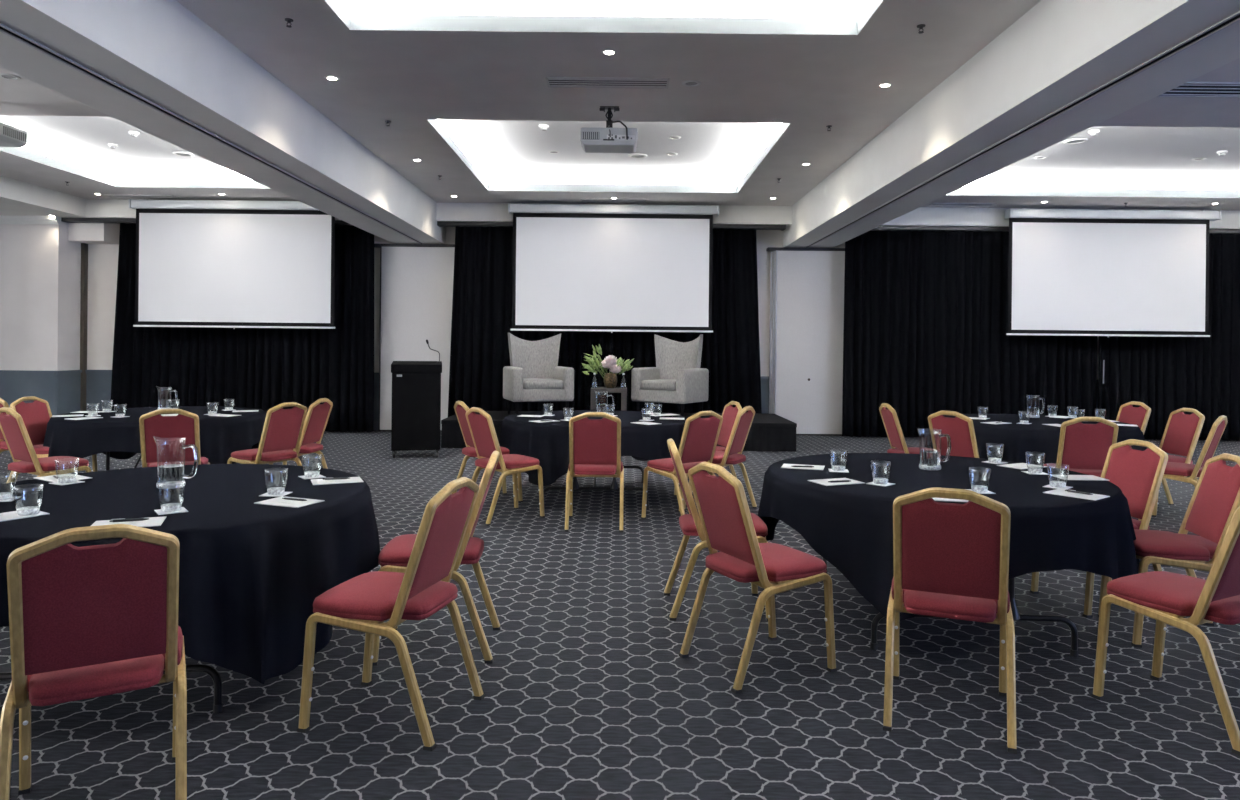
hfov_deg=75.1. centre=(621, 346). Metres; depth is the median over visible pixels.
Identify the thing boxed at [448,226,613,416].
curtain
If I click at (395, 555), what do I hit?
banquet chair
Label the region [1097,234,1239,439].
curtain
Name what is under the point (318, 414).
banquet chair
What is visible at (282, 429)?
banquet chair
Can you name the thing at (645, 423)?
notepad
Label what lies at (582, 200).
ceiling vent
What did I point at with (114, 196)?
ceiling vent
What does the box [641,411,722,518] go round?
banquet chair
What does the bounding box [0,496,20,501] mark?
coaster
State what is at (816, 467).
notepad
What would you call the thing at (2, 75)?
recessed light
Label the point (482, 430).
banquet chair
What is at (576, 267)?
screen
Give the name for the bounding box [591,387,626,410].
side table
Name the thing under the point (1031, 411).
water pitcher
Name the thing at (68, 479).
tumbler
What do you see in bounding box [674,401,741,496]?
banquet chair
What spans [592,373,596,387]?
water bottle
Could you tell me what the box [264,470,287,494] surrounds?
tumbler
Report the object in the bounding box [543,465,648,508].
folding table
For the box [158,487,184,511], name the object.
tumbler
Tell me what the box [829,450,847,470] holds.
tumbler
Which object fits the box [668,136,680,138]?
recessed light
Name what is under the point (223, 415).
notepad
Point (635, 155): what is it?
ceiling speaker
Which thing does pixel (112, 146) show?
smoke detector
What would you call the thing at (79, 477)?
notepad
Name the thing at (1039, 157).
recessed light
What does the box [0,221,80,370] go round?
wall pier
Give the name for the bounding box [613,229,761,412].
curtain
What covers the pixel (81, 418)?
notepad
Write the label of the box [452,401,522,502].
banquet chair
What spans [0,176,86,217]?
trim
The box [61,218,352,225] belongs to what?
rail
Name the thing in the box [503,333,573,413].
armchair
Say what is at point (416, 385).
lectern
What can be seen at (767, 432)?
stage
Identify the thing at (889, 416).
banquet chair
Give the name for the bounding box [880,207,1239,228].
trim
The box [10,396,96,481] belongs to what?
banquet chair
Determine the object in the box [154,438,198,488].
water pitcher
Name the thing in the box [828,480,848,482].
pen
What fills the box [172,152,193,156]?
ceiling speaker
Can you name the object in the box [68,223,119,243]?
trim
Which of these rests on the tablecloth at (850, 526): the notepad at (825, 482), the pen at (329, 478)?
the notepad at (825, 482)
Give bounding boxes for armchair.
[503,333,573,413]
[631,334,708,416]
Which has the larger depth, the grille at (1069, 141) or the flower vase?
the flower vase
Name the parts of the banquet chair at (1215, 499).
leg, leg, seat, seat frame, leg, leg, frame, backrest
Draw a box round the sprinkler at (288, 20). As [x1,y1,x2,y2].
[285,18,292,27]
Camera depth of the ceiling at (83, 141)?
10.69 m
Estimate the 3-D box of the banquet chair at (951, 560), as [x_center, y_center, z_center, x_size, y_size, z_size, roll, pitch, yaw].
[1.322,1.003,3.255,0.462,0.940,0.558,1,0,22]
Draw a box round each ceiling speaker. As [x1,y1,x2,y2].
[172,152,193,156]
[628,153,646,158]
[1064,138,1087,143]
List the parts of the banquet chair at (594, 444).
leg, leg, backrest, frame, seat frame, seat, leg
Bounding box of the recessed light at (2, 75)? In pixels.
[0,73,20,79]
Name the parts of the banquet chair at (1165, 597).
leg, leg, seat frame, seat, leg, frame, backrest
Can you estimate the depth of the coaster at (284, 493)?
3.71 m
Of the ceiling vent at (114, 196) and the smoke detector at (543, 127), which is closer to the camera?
the smoke detector at (543, 127)
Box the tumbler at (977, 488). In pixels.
[969,470,990,491]
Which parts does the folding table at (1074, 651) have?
leg frame, post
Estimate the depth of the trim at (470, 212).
12.95 m
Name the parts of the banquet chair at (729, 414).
seat, backrest, frame, leg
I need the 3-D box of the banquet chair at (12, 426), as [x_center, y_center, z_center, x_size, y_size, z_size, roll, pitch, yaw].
[-4.635,0.945,6.462,0.462,0.940,0.558,1,0,33]
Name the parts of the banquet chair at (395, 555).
leg, seat frame, seat, leg, frame, backrest, leg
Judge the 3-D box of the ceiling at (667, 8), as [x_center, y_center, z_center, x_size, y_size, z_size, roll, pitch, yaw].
[-0.131,-2.471,4.000,4.290,0.140,4.320,1,0,0]
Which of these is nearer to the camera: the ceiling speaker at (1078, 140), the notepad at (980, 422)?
the notepad at (980, 422)
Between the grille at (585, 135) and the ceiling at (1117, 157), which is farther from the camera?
the ceiling at (1117, 157)
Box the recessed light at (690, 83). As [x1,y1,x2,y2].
[682,80,700,86]
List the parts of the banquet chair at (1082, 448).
seat, backrest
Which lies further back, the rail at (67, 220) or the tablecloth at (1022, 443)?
the rail at (67, 220)
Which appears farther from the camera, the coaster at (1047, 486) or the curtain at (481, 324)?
the curtain at (481, 324)
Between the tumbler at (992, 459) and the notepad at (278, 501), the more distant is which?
the tumbler at (992, 459)
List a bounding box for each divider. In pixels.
[374,243,454,431]
[766,247,844,435]
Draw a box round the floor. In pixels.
[0,430,1239,799]
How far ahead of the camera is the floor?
3.34 m
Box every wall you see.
[24,224,59,370]
[87,227,1098,379]
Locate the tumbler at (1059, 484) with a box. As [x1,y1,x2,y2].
[1049,472,1068,487]
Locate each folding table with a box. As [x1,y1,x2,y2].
[0,664,222,712]
[106,452,237,469]
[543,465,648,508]
[823,558,1078,656]
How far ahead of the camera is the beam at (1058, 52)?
5.82 m
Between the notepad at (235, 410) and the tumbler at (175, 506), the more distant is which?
the notepad at (235, 410)
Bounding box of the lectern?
[391,340,441,457]
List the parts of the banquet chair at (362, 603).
leg, seat frame, leg, seat, leg, frame, backrest, leg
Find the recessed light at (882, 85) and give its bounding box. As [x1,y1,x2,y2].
[878,83,891,87]
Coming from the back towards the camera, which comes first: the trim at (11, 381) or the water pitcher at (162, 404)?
the trim at (11, 381)
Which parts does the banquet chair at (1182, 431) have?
leg, seat, backrest, frame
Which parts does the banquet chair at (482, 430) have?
leg, backrest, frame, leg, seat, seat frame, leg, leg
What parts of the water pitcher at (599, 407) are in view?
handle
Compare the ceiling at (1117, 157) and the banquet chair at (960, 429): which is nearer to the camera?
the banquet chair at (960, 429)
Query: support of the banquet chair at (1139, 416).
on the floor
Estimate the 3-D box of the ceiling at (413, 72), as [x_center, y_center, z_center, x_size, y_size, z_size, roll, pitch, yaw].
[0.373,-2.337,4.610,23.100,0.120,18.020,1,0,0]
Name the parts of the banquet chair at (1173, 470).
leg, seat frame, seat, leg, frame, backrest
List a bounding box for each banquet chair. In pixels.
[0,398,42,473]
[0,407,90,482]
[0,524,186,799]
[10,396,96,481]
[139,409,209,466]
[227,402,306,465]
[260,398,332,468]
[297,477,484,750]
[372,451,500,665]
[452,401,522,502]
[465,407,544,525]
[565,412,623,531]
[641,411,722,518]
[664,439,767,620]
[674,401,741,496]
[679,462,836,693]
[683,406,756,510]
[879,403,933,453]
[883,487,1016,753]
[928,410,978,457]
[1030,439,1167,617]
[1043,417,1118,476]
[1091,506,1239,755]
[1098,453,1239,647]
[1116,401,1150,433]
[1138,415,1227,520]
[1159,408,1204,504]
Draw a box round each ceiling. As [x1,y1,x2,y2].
[0,0,1239,209]
[0,115,250,179]
[340,0,869,17]
[438,120,781,184]
[964,126,1239,189]
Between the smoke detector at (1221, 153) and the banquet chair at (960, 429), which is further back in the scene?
the smoke detector at (1221, 153)
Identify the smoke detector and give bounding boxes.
[108,143,117,148]
[129,131,138,136]
[539,124,548,130]
[1089,130,1099,135]
[1217,150,1226,155]
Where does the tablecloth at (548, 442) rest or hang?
on the folding table at (614, 486)
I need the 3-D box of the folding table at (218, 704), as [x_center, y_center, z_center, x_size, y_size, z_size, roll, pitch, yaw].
[-2.152,1.064,3.777,1.816,0.750,1.816,1,0,-8]
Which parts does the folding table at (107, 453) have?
post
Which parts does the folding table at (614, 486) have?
post, leg frame, post, leg frame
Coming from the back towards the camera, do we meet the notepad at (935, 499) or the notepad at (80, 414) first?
the notepad at (80, 414)
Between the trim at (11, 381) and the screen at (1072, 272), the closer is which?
the screen at (1072, 272)
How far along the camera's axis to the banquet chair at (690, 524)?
4.33 m
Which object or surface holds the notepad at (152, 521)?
on the tablecloth at (251, 575)
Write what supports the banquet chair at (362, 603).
on the floor
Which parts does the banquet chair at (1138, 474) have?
leg, leg, backrest, frame, seat, leg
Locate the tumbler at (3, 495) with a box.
[0,473,16,499]
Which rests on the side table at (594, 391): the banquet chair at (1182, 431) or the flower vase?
the flower vase
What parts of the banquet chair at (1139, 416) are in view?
backrest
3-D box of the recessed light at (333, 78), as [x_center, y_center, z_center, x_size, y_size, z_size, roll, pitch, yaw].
[-2.491,-2.304,6.925,0.116,0.010,0.116,1,0,0]
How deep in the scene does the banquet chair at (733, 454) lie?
7.14 m
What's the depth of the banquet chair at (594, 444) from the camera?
6.40 m
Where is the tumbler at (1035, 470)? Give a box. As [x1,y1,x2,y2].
[1028,457,1044,472]
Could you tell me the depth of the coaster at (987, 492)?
3.95 m
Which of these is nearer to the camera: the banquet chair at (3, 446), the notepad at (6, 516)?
the notepad at (6, 516)
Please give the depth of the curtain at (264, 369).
13.10 m
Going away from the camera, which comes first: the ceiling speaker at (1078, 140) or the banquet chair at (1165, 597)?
the banquet chair at (1165, 597)
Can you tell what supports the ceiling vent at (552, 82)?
in the ceiling at (413, 72)
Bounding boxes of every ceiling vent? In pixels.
[103,194,178,197]
[546,77,669,88]
[581,199,645,202]
[929,203,996,205]
[1157,82,1239,97]
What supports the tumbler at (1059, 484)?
on the coaster at (1047, 486)
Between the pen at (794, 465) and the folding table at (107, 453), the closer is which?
the pen at (794, 465)
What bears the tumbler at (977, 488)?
on the coaster at (987, 492)
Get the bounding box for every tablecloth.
[0,464,379,683]
[43,406,265,463]
[499,410,688,485]
[758,453,1139,620]
[925,414,1146,465]
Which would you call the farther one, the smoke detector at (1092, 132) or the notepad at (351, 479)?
the smoke detector at (1092, 132)
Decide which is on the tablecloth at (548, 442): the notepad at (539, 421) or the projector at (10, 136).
the notepad at (539, 421)
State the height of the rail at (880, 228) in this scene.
0.070 m
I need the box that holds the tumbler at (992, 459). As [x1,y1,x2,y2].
[988,446,1003,462]
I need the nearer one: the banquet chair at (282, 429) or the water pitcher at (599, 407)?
the banquet chair at (282, 429)
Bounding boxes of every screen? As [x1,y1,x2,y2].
[129,199,334,328]
[508,203,719,332]
[1004,208,1221,337]
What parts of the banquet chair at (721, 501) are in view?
leg, backrest, frame, leg, seat, leg, seat frame, leg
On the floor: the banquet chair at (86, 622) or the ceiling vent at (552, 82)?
the banquet chair at (86, 622)
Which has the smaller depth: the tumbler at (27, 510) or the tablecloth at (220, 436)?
the tumbler at (27, 510)
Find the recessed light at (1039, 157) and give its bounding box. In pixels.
[1035,156,1046,158]
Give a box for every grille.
[582,132,598,139]
[1068,140,1083,142]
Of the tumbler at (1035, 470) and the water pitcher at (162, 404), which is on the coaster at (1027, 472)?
the tumbler at (1035, 470)
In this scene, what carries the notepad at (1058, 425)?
on the tablecloth at (1022, 443)
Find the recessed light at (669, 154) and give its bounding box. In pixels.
[666,153,677,155]
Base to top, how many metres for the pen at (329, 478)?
0.012 m
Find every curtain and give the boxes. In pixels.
[110,223,373,431]
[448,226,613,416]
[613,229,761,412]
[842,230,1097,436]
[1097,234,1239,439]
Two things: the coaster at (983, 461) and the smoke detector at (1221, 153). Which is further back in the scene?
the smoke detector at (1221, 153)
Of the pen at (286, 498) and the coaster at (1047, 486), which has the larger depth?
the coaster at (1047, 486)
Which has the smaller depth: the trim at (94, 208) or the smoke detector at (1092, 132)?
the smoke detector at (1092, 132)
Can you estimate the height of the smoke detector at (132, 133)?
0.055 m
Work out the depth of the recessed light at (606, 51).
6.24 m
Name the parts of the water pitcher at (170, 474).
handle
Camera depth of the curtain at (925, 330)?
13.11 m
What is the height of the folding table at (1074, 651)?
0.750 m
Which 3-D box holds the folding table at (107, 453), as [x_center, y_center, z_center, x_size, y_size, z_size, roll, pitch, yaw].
[-4.510,1.041,7.930,1.816,0.750,1.816,1,0,-5]
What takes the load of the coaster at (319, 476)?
on the tablecloth at (251, 575)
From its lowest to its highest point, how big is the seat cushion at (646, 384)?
0.140 m
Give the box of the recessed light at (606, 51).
[602,49,615,54]
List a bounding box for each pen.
[110,518,148,521]
[282,497,306,500]
[323,477,348,479]
[792,465,813,466]
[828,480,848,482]
[1065,489,1092,494]
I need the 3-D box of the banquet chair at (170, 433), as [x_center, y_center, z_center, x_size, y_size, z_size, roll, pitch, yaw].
[-3.612,0.955,6.507,0.462,0.940,0.558,1,0,-20]
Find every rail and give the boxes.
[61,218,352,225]
[437,221,785,230]
[871,226,1239,233]
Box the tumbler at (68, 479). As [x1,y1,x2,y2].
[58,459,79,482]
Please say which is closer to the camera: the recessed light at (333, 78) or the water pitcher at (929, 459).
the water pitcher at (929, 459)
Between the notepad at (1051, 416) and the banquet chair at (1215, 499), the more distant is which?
the notepad at (1051, 416)
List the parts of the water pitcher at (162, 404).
handle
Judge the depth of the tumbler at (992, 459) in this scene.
5.00 m
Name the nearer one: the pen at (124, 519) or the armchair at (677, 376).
the pen at (124, 519)
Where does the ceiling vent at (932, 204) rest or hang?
in the ceiling at (413, 72)
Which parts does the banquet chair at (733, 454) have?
seat, frame, backrest, leg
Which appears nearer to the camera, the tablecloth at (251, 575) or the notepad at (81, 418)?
the tablecloth at (251, 575)
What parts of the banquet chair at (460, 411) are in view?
leg, backrest, frame, seat, leg, leg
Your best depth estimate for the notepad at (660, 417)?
7.84 m
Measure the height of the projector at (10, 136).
0.395 m
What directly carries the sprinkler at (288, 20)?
attached to the ceiling at (413, 72)
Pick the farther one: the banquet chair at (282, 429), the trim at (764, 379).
the trim at (764, 379)
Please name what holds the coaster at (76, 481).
on the tablecloth at (251, 575)
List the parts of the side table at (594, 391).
leg, leg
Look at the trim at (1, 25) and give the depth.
5.84 m
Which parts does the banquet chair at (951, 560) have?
leg, leg, seat, seat frame, backrest, frame, leg, leg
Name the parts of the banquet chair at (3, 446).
backrest, frame, seat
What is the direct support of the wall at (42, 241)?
attached to the wall pier
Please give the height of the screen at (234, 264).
2.043 m
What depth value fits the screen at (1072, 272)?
12.72 m
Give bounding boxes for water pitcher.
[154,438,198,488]
[158,390,177,408]
[596,394,613,412]
[918,430,950,469]
[1025,394,1044,417]
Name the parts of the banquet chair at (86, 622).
leg, leg, frame, backrest, seat frame, seat, leg, leg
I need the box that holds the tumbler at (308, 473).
[302,455,322,476]
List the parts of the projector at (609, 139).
connector plate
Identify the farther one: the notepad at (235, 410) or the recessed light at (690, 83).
the notepad at (235, 410)
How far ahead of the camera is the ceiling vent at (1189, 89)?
7.03 m
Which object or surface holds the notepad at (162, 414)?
on the tablecloth at (220, 436)
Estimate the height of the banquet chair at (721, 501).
0.940 m
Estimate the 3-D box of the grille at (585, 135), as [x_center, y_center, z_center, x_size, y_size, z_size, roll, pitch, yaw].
[-0.293,-1.968,7.532,0.165,0.070,0.012,1,0,0]
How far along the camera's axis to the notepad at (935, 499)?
3.73 m
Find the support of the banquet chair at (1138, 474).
on the floor
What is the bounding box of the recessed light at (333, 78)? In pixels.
[325,76,338,80]
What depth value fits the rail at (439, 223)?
13.02 m
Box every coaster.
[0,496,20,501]
[36,510,49,515]
[49,480,84,484]
[154,507,187,514]
[259,492,291,496]
[298,474,324,478]
[828,469,848,472]
[866,482,893,485]
[966,489,995,493]
[983,461,1006,463]
[1021,471,1048,474]
[1043,484,1072,489]
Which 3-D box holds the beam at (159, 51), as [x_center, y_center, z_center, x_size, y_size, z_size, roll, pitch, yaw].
[-3.410,-2.018,4.610,0.860,0.590,18.020,1,0,0]
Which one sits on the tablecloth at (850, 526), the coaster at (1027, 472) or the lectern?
the coaster at (1027, 472)
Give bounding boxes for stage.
[441,411,796,451]
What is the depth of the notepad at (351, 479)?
4.08 m
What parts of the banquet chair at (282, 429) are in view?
leg, seat frame, seat, frame, backrest, leg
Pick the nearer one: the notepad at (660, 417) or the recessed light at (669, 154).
the notepad at (660, 417)
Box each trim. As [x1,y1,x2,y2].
[0,23,423,243]
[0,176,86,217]
[0,216,60,224]
[0,370,22,407]
[22,370,81,415]
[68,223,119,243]
[80,243,87,410]
[85,199,339,219]
[85,370,378,429]
[436,203,791,227]
[761,376,768,413]
[804,11,1239,247]
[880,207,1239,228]
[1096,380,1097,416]
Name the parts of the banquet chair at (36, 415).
frame, backrest, seat, seat frame, leg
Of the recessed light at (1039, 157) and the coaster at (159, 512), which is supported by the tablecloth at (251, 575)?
the coaster at (159, 512)
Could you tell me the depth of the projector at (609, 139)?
7.54 m
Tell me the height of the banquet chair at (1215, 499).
0.940 m
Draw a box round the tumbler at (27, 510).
[13,489,43,515]
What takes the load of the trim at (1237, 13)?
attached to the beam at (1058, 52)
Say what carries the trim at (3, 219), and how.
attached to the wall
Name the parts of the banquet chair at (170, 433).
backrest, seat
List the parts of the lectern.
panel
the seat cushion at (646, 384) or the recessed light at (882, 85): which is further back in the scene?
the seat cushion at (646, 384)
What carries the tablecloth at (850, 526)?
on the folding table at (1074, 651)
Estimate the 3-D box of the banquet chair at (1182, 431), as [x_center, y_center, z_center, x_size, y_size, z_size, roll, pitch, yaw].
[4.978,1.039,7.441,0.558,0.940,0.462,1,0,-2]
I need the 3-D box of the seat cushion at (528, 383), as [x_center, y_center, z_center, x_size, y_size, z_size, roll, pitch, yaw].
[-1.250,0.563,12.137,0.600,0.140,0.655,1,0,-19]
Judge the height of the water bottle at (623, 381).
0.226 m
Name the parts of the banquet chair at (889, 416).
backrest, frame, seat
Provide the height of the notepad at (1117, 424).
0.003 m
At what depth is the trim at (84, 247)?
13.53 m
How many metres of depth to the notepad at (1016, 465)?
4.86 m
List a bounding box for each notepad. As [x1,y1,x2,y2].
[0,511,38,521]
[34,473,90,481]
[52,414,83,416]
[68,417,102,419]
[70,411,102,412]
[91,516,165,526]
[162,414,177,415]
[208,414,239,416]
[232,410,258,411]
[255,496,324,507]
[311,477,363,484]
[518,415,544,416]
[531,420,557,422]
[631,422,660,424]
[660,417,683,419]
[781,464,824,469]
[808,478,863,485]
[933,498,968,501]
[980,422,1008,423]
[997,463,1047,468]
[1043,424,1060,426]
[1043,489,1109,499]
[1050,475,1109,480]
[1051,416,1068,417]
[1117,424,1137,426]
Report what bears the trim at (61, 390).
attached to the wall pier
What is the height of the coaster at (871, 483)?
0.002 m
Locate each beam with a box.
[0,0,445,243]
[783,0,1239,247]
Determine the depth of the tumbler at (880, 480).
4.16 m
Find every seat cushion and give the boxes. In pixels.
[523,378,562,388]
[641,379,675,390]
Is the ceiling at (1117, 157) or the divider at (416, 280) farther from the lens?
the divider at (416, 280)
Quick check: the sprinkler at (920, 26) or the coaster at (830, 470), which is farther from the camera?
the sprinkler at (920, 26)
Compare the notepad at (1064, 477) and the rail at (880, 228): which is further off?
the rail at (880, 228)
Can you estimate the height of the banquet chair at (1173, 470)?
0.940 m
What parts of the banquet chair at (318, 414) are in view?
seat, frame, backrest, leg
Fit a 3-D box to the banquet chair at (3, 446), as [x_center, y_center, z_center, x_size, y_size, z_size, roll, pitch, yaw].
[-5.749,0.934,7.761,0.462,0.940,0.558,1,0,30]
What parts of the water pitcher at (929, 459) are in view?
handle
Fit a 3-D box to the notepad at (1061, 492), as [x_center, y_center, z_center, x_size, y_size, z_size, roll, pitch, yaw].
[2.212,0.722,3.925,0.165,0.003,0.240,1,0,-38]
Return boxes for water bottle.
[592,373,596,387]
[621,373,625,387]
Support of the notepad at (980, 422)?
on the tablecloth at (1022, 443)
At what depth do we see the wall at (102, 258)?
13.62 m
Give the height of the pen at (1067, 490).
0.012 m
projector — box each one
[0,122,27,146]
[580,106,637,152]
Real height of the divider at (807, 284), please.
3.126 m
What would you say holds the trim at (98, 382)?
attached to the wall at (102, 258)
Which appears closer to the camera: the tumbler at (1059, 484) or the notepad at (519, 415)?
the tumbler at (1059, 484)
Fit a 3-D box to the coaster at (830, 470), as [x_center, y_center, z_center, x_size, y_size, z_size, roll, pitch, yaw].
[1.241,0.713,4.619,0.108,0.002,0.108,1,0,11]
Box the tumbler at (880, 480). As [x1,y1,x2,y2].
[871,468,887,483]
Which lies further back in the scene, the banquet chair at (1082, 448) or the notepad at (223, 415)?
the notepad at (223, 415)
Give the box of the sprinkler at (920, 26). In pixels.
[917,24,924,33]
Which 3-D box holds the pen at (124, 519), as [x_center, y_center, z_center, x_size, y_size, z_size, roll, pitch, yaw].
[-1.912,0.674,3.130,0.134,0.012,0.010,1,0,-21]
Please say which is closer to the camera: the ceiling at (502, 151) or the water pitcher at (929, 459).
the water pitcher at (929, 459)
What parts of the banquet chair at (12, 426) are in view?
leg, backrest, frame, leg, seat, seat frame, leg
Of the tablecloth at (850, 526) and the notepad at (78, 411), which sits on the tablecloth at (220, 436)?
the notepad at (78, 411)
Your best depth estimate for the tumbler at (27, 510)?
3.23 m
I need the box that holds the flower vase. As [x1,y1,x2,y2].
[582,345,633,387]
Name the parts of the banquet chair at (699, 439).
leg, seat frame, leg, seat, frame, backrest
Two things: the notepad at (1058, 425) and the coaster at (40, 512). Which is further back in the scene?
the notepad at (1058, 425)
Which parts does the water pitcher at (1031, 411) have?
handle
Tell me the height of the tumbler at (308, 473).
0.113 m
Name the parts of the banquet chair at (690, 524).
leg, backrest, frame, leg, seat, leg, leg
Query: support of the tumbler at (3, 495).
on the coaster at (12, 498)

